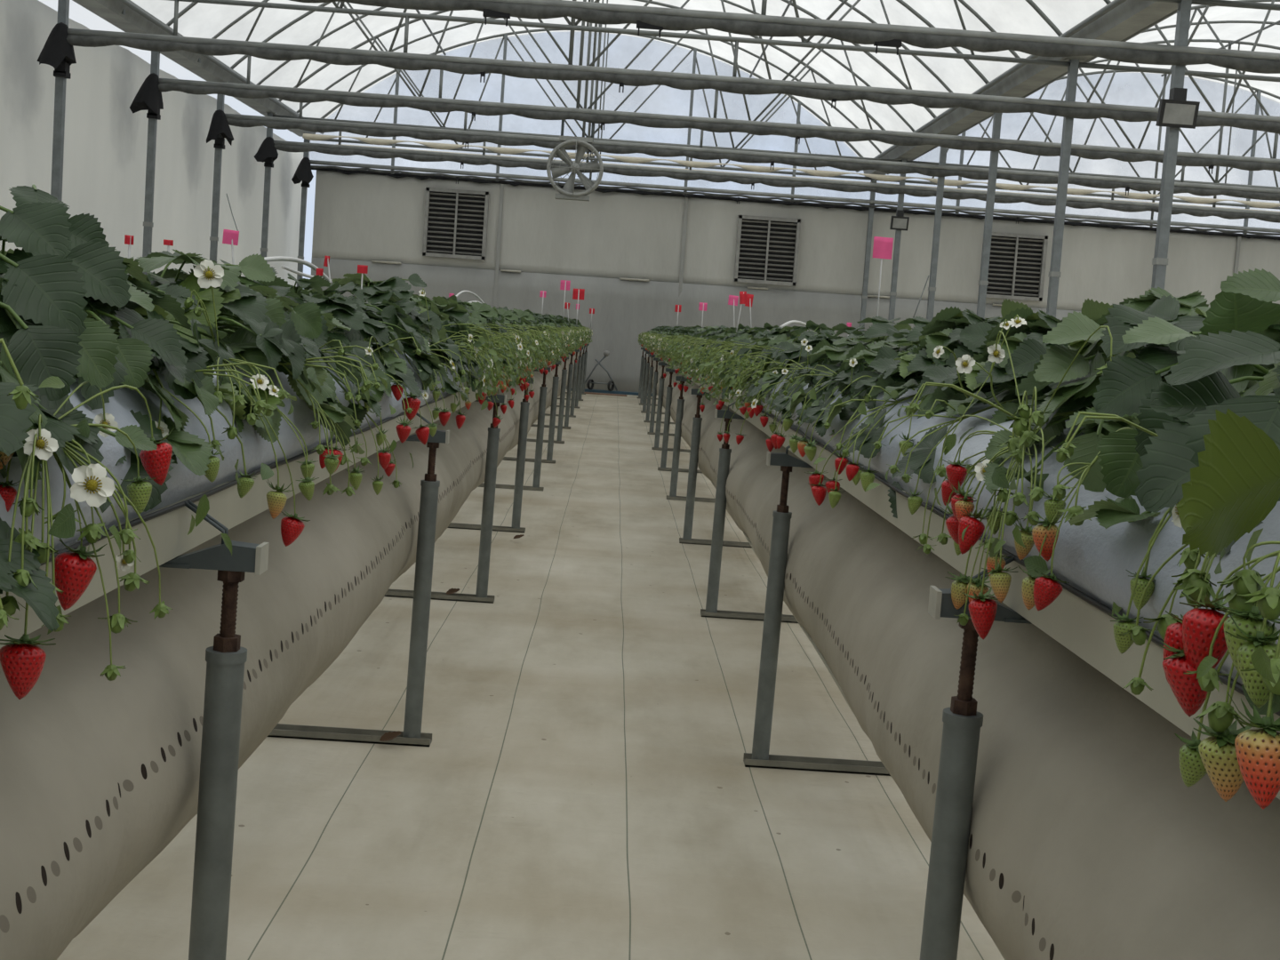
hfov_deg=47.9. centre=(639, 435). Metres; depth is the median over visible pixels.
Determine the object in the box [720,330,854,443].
plant
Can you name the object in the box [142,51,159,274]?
steel post
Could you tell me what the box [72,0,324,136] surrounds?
gutter
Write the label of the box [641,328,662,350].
plant
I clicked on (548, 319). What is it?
plant
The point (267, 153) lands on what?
bag
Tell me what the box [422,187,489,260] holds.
air vent
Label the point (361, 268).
flag
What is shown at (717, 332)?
plant
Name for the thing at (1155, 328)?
plant
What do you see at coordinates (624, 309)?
wall panel
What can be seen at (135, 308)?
plant
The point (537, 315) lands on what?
plant
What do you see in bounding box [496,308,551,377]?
plant
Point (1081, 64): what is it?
roof truss
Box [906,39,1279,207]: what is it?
roof truss
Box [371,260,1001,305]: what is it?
trim
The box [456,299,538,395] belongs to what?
plant
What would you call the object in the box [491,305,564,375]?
plant
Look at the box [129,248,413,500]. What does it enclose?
plant
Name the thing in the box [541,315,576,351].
plant
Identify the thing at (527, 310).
plant
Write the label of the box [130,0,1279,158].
ceiling
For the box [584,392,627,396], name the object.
board
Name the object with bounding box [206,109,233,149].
bag
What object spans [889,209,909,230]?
floodlight
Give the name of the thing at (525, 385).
plant
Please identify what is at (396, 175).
trim
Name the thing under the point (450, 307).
plant
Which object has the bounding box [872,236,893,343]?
flag
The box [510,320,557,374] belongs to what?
plant
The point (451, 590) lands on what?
dead leaf
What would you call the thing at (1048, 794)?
raised bed
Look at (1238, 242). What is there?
trim
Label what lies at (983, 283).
steel post
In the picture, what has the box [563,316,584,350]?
plant
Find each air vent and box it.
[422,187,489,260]
[733,214,800,286]
[985,232,1047,301]
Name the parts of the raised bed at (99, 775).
hook rod, hook rod, plate, channel rail, foot rail, hook rod, foot rail, plate, foot rail, foot rail, foot rail, foot rail, foot rail, foot rail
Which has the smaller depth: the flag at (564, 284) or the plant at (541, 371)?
the plant at (541, 371)
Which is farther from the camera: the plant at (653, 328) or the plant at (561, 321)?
the plant at (653, 328)
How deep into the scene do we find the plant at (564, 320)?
15.23 m
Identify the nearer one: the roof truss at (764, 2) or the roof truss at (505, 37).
the roof truss at (764, 2)
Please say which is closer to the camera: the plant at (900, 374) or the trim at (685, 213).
the plant at (900, 374)
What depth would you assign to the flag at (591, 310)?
23.11 m
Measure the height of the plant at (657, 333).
0.310 m
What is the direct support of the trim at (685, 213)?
attached to the wall at (364, 217)
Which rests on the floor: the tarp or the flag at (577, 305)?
the tarp
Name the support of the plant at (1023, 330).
on the raised bed at (1048, 794)
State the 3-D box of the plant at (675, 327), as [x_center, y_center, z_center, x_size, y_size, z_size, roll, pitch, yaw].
[0.386,-0.955,14.762,0.556,0.344,0.643,4,4,-1]
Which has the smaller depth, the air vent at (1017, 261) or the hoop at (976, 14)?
the hoop at (976, 14)
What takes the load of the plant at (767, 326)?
in the raised bed at (1048, 794)
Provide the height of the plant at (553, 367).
0.401 m
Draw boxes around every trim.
[311,168,1279,239]
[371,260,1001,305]
[493,184,503,307]
[677,197,688,326]
[1233,236,1240,273]
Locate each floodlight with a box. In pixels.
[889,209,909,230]
[1155,88,1199,128]
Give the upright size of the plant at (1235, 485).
0.391 m
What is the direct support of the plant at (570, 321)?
in the raised bed at (99, 775)
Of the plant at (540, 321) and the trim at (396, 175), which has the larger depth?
the trim at (396, 175)
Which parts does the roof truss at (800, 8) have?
king post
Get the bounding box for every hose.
[264,256,332,283]
[280,264,331,279]
[456,290,484,303]
[779,320,814,331]
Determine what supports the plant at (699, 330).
in the raised bed at (1048, 794)
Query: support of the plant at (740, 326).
in the raised bed at (1048, 794)
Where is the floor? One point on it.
(582, 788)
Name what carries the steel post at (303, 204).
on the floor
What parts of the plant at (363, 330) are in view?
flower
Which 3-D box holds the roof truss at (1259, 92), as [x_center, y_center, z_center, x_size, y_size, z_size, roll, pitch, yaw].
[8.716,-4.812,24.205,9.521,2.622,0.050,4,4,-1]
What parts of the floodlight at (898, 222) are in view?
glass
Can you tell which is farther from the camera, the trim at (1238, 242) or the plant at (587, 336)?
the trim at (1238, 242)
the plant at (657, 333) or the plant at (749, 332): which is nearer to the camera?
the plant at (749, 332)
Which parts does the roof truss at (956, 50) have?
king post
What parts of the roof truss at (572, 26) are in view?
king post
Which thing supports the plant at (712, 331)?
in the raised bed at (1048, 794)
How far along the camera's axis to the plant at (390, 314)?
3.59 m
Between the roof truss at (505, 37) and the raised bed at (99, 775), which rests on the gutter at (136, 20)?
the roof truss at (505, 37)
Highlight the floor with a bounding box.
[56,389,1004,959]
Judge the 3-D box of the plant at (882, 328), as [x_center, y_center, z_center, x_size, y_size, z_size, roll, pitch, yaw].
[0.613,-0.123,3.712,0.584,0.371,0.607,4,4,-5]
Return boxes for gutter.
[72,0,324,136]
[856,0,1177,176]
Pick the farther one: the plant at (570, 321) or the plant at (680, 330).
the plant at (570, 321)
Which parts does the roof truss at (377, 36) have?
king post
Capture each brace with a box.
[416,9,446,55]
[749,0,791,77]
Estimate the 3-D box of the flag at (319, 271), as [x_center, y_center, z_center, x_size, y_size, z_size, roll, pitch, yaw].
[-0.797,-0.342,3.566,0.018,0.144,0.007,0,5,-40]
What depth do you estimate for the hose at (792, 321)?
6.02 m
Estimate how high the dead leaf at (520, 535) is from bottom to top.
0.024 m
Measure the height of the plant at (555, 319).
0.350 m
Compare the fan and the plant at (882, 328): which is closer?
the plant at (882, 328)
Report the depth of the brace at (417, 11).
22.28 m
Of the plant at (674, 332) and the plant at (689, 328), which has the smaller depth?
the plant at (689, 328)
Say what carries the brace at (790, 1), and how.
attached to the roof truss at (505, 37)
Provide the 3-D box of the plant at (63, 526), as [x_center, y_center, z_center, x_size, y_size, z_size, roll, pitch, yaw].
[-0.689,0.004,0.800,0.595,0.453,0.625,4,4,-1]
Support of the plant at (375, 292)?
in the raised bed at (99, 775)
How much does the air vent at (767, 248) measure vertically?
1.130 m
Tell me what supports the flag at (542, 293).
in the raised bed at (99, 775)
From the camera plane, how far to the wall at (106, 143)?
16.30 m
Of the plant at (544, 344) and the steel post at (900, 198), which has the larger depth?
the steel post at (900, 198)
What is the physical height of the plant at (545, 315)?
0.370 m
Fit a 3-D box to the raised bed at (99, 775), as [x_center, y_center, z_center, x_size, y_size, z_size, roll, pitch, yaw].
[-0.918,-0.305,11.195,0.573,1.048,24.800,4,4,-1]
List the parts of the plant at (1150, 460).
flower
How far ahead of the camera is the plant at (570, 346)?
12.41 m
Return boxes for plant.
[0,184,334,555]
[0,201,240,699]
[0,338,75,630]
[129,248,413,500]
[174,259,402,495]
[232,272,432,446]
[299,281,482,437]
[331,272,496,429]
[366,288,511,413]
[393,292,522,427]
[441,295,537,407]
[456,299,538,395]
[457,306,530,414]
[472,301,546,400]
[482,303,549,370]
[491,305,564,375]
[496,306,563,367]
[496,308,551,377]
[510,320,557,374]
[512,308,569,361]
[527,320,567,370]
[532,312,568,359]
[532,314,567,357]
[539,313,574,351]
[540,314,577,351]
[540,315,575,361]
[540,316,574,358]
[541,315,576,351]
[550,314,583,346]
[551,314,584,346]
[552,316,579,351]
[556,317,582,362]
[557,319,582,354]
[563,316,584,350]
[567,319,586,350]
[574,325,589,344]
[637,328,655,346]
[641,326,669,351]
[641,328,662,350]
[643,326,682,351]
[646,328,671,355]
[647,326,685,351]
[648,326,674,354]
[650,326,684,357]
[651,331,678,355]
[655,325,710,360]
[656,326,694,362]
[656,328,684,360]
[657,327,695,378]
[659,326,712,358]
[660,325,725,362]
[664,325,728,386]
[664,328,711,367]
[666,327,742,375]
[672,328,737,391]
[675,323,750,381]
[677,328,741,391]
[682,322,778,412]
[684,328,763,393]
[694,331,799,392]
[697,326,799,409]
[699,320,835,441]
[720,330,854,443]
[735,323,904,444]
[751,315,919,452]
[781,316,929,461]
[784,298,1031,518]
[822,298,1112,544]
[899,286,1257,639]
[993,268,1279,716]
[1174,408,1279,808]
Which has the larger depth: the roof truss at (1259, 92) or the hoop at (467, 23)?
the roof truss at (1259, 92)
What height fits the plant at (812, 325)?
0.460 m
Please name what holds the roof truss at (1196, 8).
on the gutter at (1122, 20)
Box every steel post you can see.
[50,0,69,200]
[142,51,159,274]
[209,80,228,261]
[260,112,277,257]
[296,135,310,286]
[859,178,876,331]
[888,158,910,326]
[926,134,949,321]
[976,112,1002,318]
[1046,57,1084,317]
[1151,0,1191,289]
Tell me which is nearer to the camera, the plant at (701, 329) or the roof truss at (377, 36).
the plant at (701, 329)
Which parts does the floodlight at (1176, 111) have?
glass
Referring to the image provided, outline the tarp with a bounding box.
[566,387,652,396]
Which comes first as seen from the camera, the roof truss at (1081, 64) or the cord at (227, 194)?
the roof truss at (1081, 64)
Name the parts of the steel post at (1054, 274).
plate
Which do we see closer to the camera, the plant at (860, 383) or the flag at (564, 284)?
the plant at (860, 383)
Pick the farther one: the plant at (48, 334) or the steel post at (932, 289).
the steel post at (932, 289)
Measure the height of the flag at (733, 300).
0.292 m
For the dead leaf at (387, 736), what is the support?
on the raised bed at (99, 775)
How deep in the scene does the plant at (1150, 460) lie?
1.19 m
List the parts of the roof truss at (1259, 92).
king post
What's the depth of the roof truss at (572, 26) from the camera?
13.52 m
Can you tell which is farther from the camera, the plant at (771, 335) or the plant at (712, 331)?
the plant at (712, 331)
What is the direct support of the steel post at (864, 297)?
on the floor
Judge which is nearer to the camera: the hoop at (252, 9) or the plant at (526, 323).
the plant at (526, 323)
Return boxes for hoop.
[121,0,1020,57]
[197,0,952,92]
[256,0,914,131]
[296,17,881,153]
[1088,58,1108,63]
[1142,20,1279,32]
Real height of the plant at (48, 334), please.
0.478 m
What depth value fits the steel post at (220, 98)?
18.84 m
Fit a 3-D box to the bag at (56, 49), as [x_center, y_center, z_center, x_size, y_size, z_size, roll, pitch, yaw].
[-5.431,-3.593,13.397,0.319,0.495,0.284,0,6,-40]
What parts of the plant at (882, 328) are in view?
flower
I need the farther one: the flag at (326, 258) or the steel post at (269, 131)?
the steel post at (269, 131)
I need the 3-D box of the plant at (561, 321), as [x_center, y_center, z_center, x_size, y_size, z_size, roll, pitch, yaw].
[-0.922,-1.032,14.738,0.655,0.376,0.655,4,4,-1]
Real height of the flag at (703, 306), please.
0.298 m
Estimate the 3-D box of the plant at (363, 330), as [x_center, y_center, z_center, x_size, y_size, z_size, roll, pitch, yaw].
[-0.744,-0.172,3.128,0.592,0.362,0.635,3,4,-8]
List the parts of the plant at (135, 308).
flower, flower, flower, flower, flower, flower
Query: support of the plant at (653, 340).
in the raised bed at (1048, 794)
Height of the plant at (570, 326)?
0.376 m
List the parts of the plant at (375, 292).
flower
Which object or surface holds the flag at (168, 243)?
in the raised bed at (99, 775)
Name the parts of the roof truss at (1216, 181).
king post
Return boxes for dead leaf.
[379,731,401,741]
[445,588,459,594]
[513,534,524,538]
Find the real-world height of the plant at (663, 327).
0.350 m
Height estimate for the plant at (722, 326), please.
0.433 m
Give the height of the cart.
0.670 m
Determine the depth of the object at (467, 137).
18.84 m
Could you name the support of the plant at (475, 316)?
in the raised bed at (99, 775)
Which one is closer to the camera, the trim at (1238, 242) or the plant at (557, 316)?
the plant at (557, 316)
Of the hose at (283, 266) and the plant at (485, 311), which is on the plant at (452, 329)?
the hose at (283, 266)
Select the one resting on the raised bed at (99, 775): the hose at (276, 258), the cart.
the hose at (276, 258)
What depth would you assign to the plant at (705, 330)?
10.02 m
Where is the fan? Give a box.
[546,120,603,201]
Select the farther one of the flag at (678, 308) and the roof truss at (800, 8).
the roof truss at (800, 8)
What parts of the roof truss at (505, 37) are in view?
king post, gable rail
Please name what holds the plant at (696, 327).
in the raised bed at (1048, 794)
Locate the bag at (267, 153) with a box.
[254,136,278,167]
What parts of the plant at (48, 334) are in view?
flower, flower, flower, flower, flower, flower, flower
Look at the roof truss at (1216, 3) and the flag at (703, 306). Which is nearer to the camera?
the roof truss at (1216, 3)
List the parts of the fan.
blade, hanger rod, blade, blade, blade, blade, blade, hanger rod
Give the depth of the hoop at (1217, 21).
20.23 m
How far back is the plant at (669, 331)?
15.21 m
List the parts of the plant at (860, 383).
flower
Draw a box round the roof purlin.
[1161,20,1279,76]
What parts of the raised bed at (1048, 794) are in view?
foot rail, foot rail, foot rail, foot rail, foot rail, foot rail, foot rail, plate, foot rail, hem cord, plate, hook rod, hook rod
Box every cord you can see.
[226,193,238,231]
[912,275,929,317]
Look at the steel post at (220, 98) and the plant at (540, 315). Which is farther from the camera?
the steel post at (220, 98)
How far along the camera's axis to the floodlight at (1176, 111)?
10.89 m
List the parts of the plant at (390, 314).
flower, flower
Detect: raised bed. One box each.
[0,344,589,959]
[636,345,1279,959]
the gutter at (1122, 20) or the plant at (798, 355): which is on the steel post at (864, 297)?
the gutter at (1122, 20)
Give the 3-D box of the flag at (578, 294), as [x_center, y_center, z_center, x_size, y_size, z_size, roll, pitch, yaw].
[-0.999,-2.043,23.098,0.186,0.619,0.020,4,4,-1]
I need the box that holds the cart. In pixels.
[584,350,617,391]
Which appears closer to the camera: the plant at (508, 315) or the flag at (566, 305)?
the plant at (508, 315)
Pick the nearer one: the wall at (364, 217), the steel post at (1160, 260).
the steel post at (1160, 260)
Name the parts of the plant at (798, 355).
flower, flower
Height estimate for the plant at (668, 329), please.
0.326 m
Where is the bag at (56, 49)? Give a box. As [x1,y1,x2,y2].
[36,22,76,79]
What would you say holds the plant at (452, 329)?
in the raised bed at (99, 775)
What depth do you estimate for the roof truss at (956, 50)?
16.17 m
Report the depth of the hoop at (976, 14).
14.89 m
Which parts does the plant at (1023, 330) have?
flower, flower, flower, flower, flower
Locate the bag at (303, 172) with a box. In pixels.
[291,156,313,187]
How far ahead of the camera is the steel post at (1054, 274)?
13.69 m
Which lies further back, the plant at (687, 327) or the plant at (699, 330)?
the plant at (687, 327)
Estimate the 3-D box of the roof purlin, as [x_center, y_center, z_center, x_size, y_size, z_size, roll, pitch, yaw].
[9.052,-4.925,9.108,0.036,0.036,30.400,4,4,-1]
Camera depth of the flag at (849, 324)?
4.96 m
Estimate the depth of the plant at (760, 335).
6.04 m
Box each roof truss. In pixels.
[166,0,989,118]
[168,0,1070,76]
[230,0,935,147]
[272,0,902,169]
[320,28,871,202]
[760,0,1181,15]
[876,70,1279,234]
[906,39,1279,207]
[1016,0,1279,182]
[1078,5,1279,81]
[1086,0,1278,158]
[1191,0,1279,10]
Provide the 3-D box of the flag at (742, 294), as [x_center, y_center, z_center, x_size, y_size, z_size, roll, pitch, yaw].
[0.549,-0.641,7.850,0.055,0.292,0.013,4,4,-1]
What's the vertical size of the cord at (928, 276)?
0.638 m
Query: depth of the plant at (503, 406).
5.60 m
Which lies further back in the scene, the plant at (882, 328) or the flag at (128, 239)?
the plant at (882, 328)
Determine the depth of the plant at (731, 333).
7.59 m
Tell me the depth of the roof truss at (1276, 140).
16.30 m
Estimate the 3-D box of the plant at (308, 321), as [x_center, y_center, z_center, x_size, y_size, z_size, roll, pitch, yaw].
[-0.733,-0.116,2.697,0.593,0.419,0.624,4,4,-1]
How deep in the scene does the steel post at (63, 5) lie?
13.48 m
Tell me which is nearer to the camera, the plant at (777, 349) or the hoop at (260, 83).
the plant at (777, 349)
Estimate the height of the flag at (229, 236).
0.191 m
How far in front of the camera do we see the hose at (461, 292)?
8.01 m
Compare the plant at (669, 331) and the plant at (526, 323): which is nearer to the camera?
the plant at (526, 323)
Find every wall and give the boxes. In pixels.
[0,0,309,286]
[312,170,1279,311]
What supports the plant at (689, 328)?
in the raised bed at (1048, 794)
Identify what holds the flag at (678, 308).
in the raised bed at (1048, 794)
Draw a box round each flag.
[124,234,134,274]
[163,239,173,269]
[222,229,239,264]
[316,268,323,276]
[323,256,331,284]
[357,264,367,288]
[539,290,546,315]
[560,280,570,319]
[564,302,570,325]
[572,288,584,303]
[576,304,579,324]
[589,308,594,328]
[674,304,681,326]
[698,302,707,327]
[728,295,738,327]
[736,291,746,332]
[744,293,753,327]
[846,322,851,335]
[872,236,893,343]
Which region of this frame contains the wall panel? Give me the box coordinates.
[310,257,1081,395]
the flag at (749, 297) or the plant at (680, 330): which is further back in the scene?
the plant at (680, 330)
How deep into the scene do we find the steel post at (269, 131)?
21.50 m
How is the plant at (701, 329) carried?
in the raised bed at (1048, 794)
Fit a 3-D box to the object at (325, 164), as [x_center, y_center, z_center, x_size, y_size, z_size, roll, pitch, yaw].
[3.880,-3.983,24.124,19.030,0.520,0.085,4,4,-1]
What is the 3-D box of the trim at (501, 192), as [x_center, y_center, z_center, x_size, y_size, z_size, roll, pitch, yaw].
[-2.438,-2.572,24.414,0.060,3.360,0.020,4,4,-1]
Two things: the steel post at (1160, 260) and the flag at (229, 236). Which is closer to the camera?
the flag at (229, 236)
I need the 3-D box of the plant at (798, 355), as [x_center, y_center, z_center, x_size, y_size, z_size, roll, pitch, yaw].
[0.592,-0.132,4.186,0.656,0.390,0.643,4,4,-1]
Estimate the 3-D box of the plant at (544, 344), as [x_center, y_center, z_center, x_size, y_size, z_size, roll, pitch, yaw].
[-0.784,-0.503,7.473,0.639,0.367,0.662,4,4,-1]
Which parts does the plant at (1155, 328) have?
flower, flower, flower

